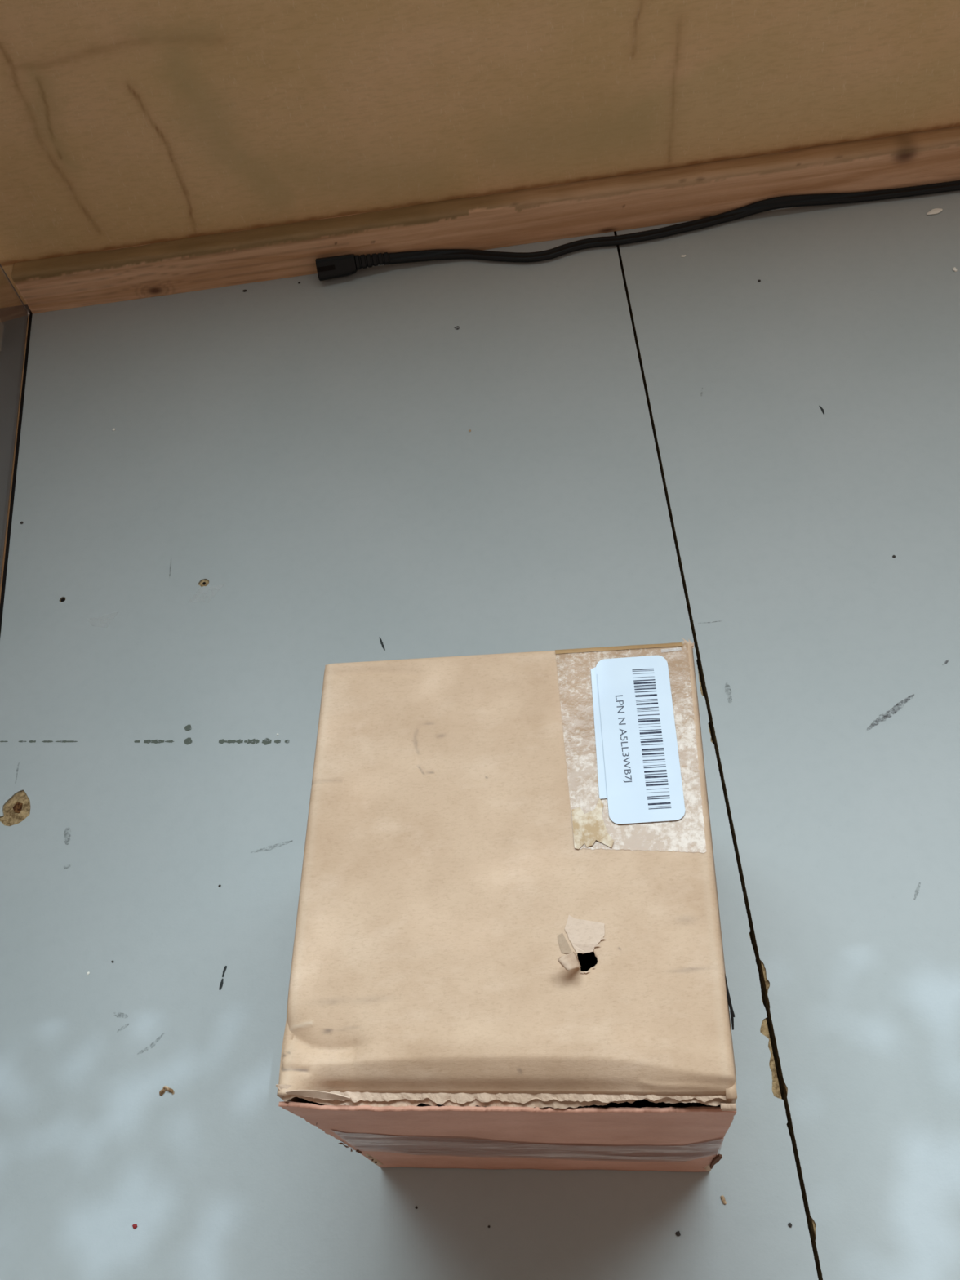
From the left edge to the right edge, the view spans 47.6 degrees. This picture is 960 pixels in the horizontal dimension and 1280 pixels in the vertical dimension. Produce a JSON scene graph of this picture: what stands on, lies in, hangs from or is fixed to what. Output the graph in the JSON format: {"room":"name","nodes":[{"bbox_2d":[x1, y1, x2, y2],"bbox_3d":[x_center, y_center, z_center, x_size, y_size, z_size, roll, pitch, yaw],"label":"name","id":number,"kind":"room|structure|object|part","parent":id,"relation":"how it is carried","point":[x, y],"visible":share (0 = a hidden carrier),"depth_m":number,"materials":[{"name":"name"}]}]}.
{"room":"storage room","nodes":[
{"label":"storage room","id":0,"kind":"room"},
{"bbox_2d":[0,264,32,636],"bbox_3d":[-0.273,-0.027,0.344,0.004,0.454,0.780,-12,56,1],"label":"wall","id":1,"kind":"structure","parent":0,"point":[15,320],"depth_m":0.68,"materials":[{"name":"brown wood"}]},
{"bbox_2d":[0,190,959,1279],"bbox_3d":[0.055,0.624,0.156,2.600,0.030,2.299,-7,56,4],"label":"floor","id":2,"kind":"structure","parent":0,"point":[291,481],"depth_m":0.55,"materials":[{"name":"grey"}]},
{"bbox_2d":[55,740,77,742],"bbox_3d":[-0.210,0.051,0.552,0.012,0.001,0.002,-7,56,4],"label":"stain","id":3,"kind":"object","parent":2,"relation":"on","point":[64,741],"depth_m":0.55,"materials":[{"name":"black"}]},
{"bbox_2d":[143,739,150,743],"bbox_3d":[-0.167,0.051,0.546,0.004,0.001,0.002,-7,56,4],"label":"stain","id":4,"kind":"object","parent":2,"relation":"on","point":[148,741],"depth_m":0.55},
{"bbox_2d":[150,739,164,743],"bbox_3d":[-0.162,0.051,0.545,0.007,0.001,0.003,-7,56,4],"label":"stain","id":5,"kind":"object","parent":2,"relation":"on","point":[155,741],"depth_m":0.54,"materials":[{"name":"black"}]},
{"bbox_2d":[159,1085,173,1096],"bbox_3d":[-0.130,0.186,0.450,0.006,0.002,0.004,-7,56,4],"label":"debris","id":6,"kind":"object","parent":2,"relation":"on","point":[165,1088],"visible":1,"depth_m":0.45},
{"bbox_2d":[184,724,191,731],"bbox_3d":[-0.147,0.044,0.547,0.004,0.001,0.004,-7,56,4],"label":"stain","id":7,"kind":"object","parent":2,"relation":"on","point":[187,727],"depth_m":0.55,"materials":[{"name":"black"}]},
{"bbox_2d":[183,737,192,744],"bbox_3d":[-0.146,0.051,0.543,0.004,0.001,0.004,-7,56,4],"label":"stain","id":8,"kind":"object","parent":2,"relation":"on","point":[187,741],"depth_m":0.54,"materials":[{"name":"black"}]},
{"bbox_2d":[218,738,226,743],"bbox_3d":[-0.128,0.050,0.540,0.004,0.001,0.003,-7,56,4],"label":"stain","id":9,"kind":"object","parent":2,"relation":"on","point":[220,741],"depth_m":0.54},
{"bbox_2d":[226,739,235,743],"bbox_3d":[-0.123,0.050,0.539,0.005,0.001,0.002,-7,56,4],"label":"stain","id":10,"kind":"object","parent":2,"relation":"on","point":[229,741],"depth_m":0.54,"materials":[{"name":"black"}]},
{"bbox_2d":[235,739,243,743],"bbox_3d":[-0.119,0.050,0.539,0.004,0.001,0.003,-7,56,4],"label":"stain","id":11,"kind":"object","parent":2,"relation":"on","point":[238,741],"depth_m":0.54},
{"bbox_2d":[244,738,259,744],"bbox_3d":[-0.113,0.050,0.538,0.008,0.001,0.004,-7,56,4],"label":"stain","id":12,"kind":"object","parent":2,"relation":"on","point":[254,740],"depth_m":0.54,"materials":[{"name":"black"}]},
{"bbox_2d":[262,737,271,745],"bbox_3d":[-0.105,0.050,0.537,0.005,0.001,0.004,-7,56,4],"label":"stain","id":13,"kind":"object","parent":2,"relation":"on","point":[265,742],"depth_m":0.54,"materials":[{"name":"black"}]},
{"bbox_2d":[275,638,737,1172],"bbox_3d":[0.016,0.103,0.392,0.139,0.154,0.154,-7,56,4],"label":"cardboard box","id":14,"kind":"object","parent":2,"relation":"on","point":[508,953],"visible":1,"depth_m":0.33,"materials":[{"name":"brown cardboard"}]},
{"bbox_3d":[-0.045,0.107,0.403,0.003,0.144,0.142,-3,57,7],"label":"panel","id":15,"kind":"part","parent":14,"relation":"part of","materials":[{"name":"beige cardboard"}]},
{"bbox_3d":[0.015,0.165,0.357,0.128,0.143,0.014,-7,56,4],"label":"panel","id":16,"kind":"part","parent":14,"relation":"part of","materials":[{"name":"beige cardboard"}]},
{"bbox_3d":[0.020,0.140,0.458,0.119,0.003,0.124,-7,56,4],"label":"panel","id":17,"kind":"part","parent":14,"relation":"part of","materials":[{"name":"black cardboard"}]},
{"bbox_3d":[0.078,0.101,0.389,0.004,0.144,0.144,-3,57,7],"label":"panel","id":18,"kind":"part","parent":14,"relation":"part of","materials":[{"name":"beige cardboard"}]},
{"bbox_2d":[315,180,959,280],"bbox_3d":[0.139,-0.270,0.700,0.497,0.015,0.022,-7,56,4],"label":"power cord","id":19,"kind":"object","parent":2,"relation":"on","point":[338,266],"visible":1,"depth_m":0.70,"materials":[{"name":"black rubber"}]},
{"bbox_2d":[720,1195,726,1204],"bbox_3d":[0.090,0.208,0.404,0.001,0.001,0.003,-20,56,-5],"label":"crumb","id":20,"kind":"object","parent":2,"relation":"on","point":[722,1197],"visible":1,"depth_m":0.40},
{"bbox_3d":[0.708,-0.013,0.457,1.206,0.001,0.820,-7,56,4],"label":"painted panel","id":21,"kind":"part","parent":2,"relation":"part of","materials":[{"name":"grey paint"}]},
{"bbox_2d":[926,208,942,214],"bbox_3d":[0.287,-0.270,0.687,0.011,0.001,0.005,-19,56,-4],"label":"flake","id":22,"kind":"object","parent":2,"relation":"on","point":[935,211],"visible":1,"depth_m":0.69,"materials":[{"name":"white"}]},
{"bbox_2d":[0,0,959,305],"bbox_3d":[-0.114,-0.528,0.344,2.700,0.990,0.015,-7,56,4],"label":"wall","id":23,"kind":"structure","parent":0,"point":[124,123],"depth_m":0.65,"materials":[{"name":"brown wood"}]},
{"bbox_2d":[11,125,959,314],"bbox_3d":[0.486,-0.329,0.677,1.606,0.032,0.014,-7,56,4],"label":"trim","id":24,"kind":"structure","parent":23,"relation":"attached to","point":[689,193],"depth_m":0.71,"materials":[{"name":"brown wood"}]}
]}

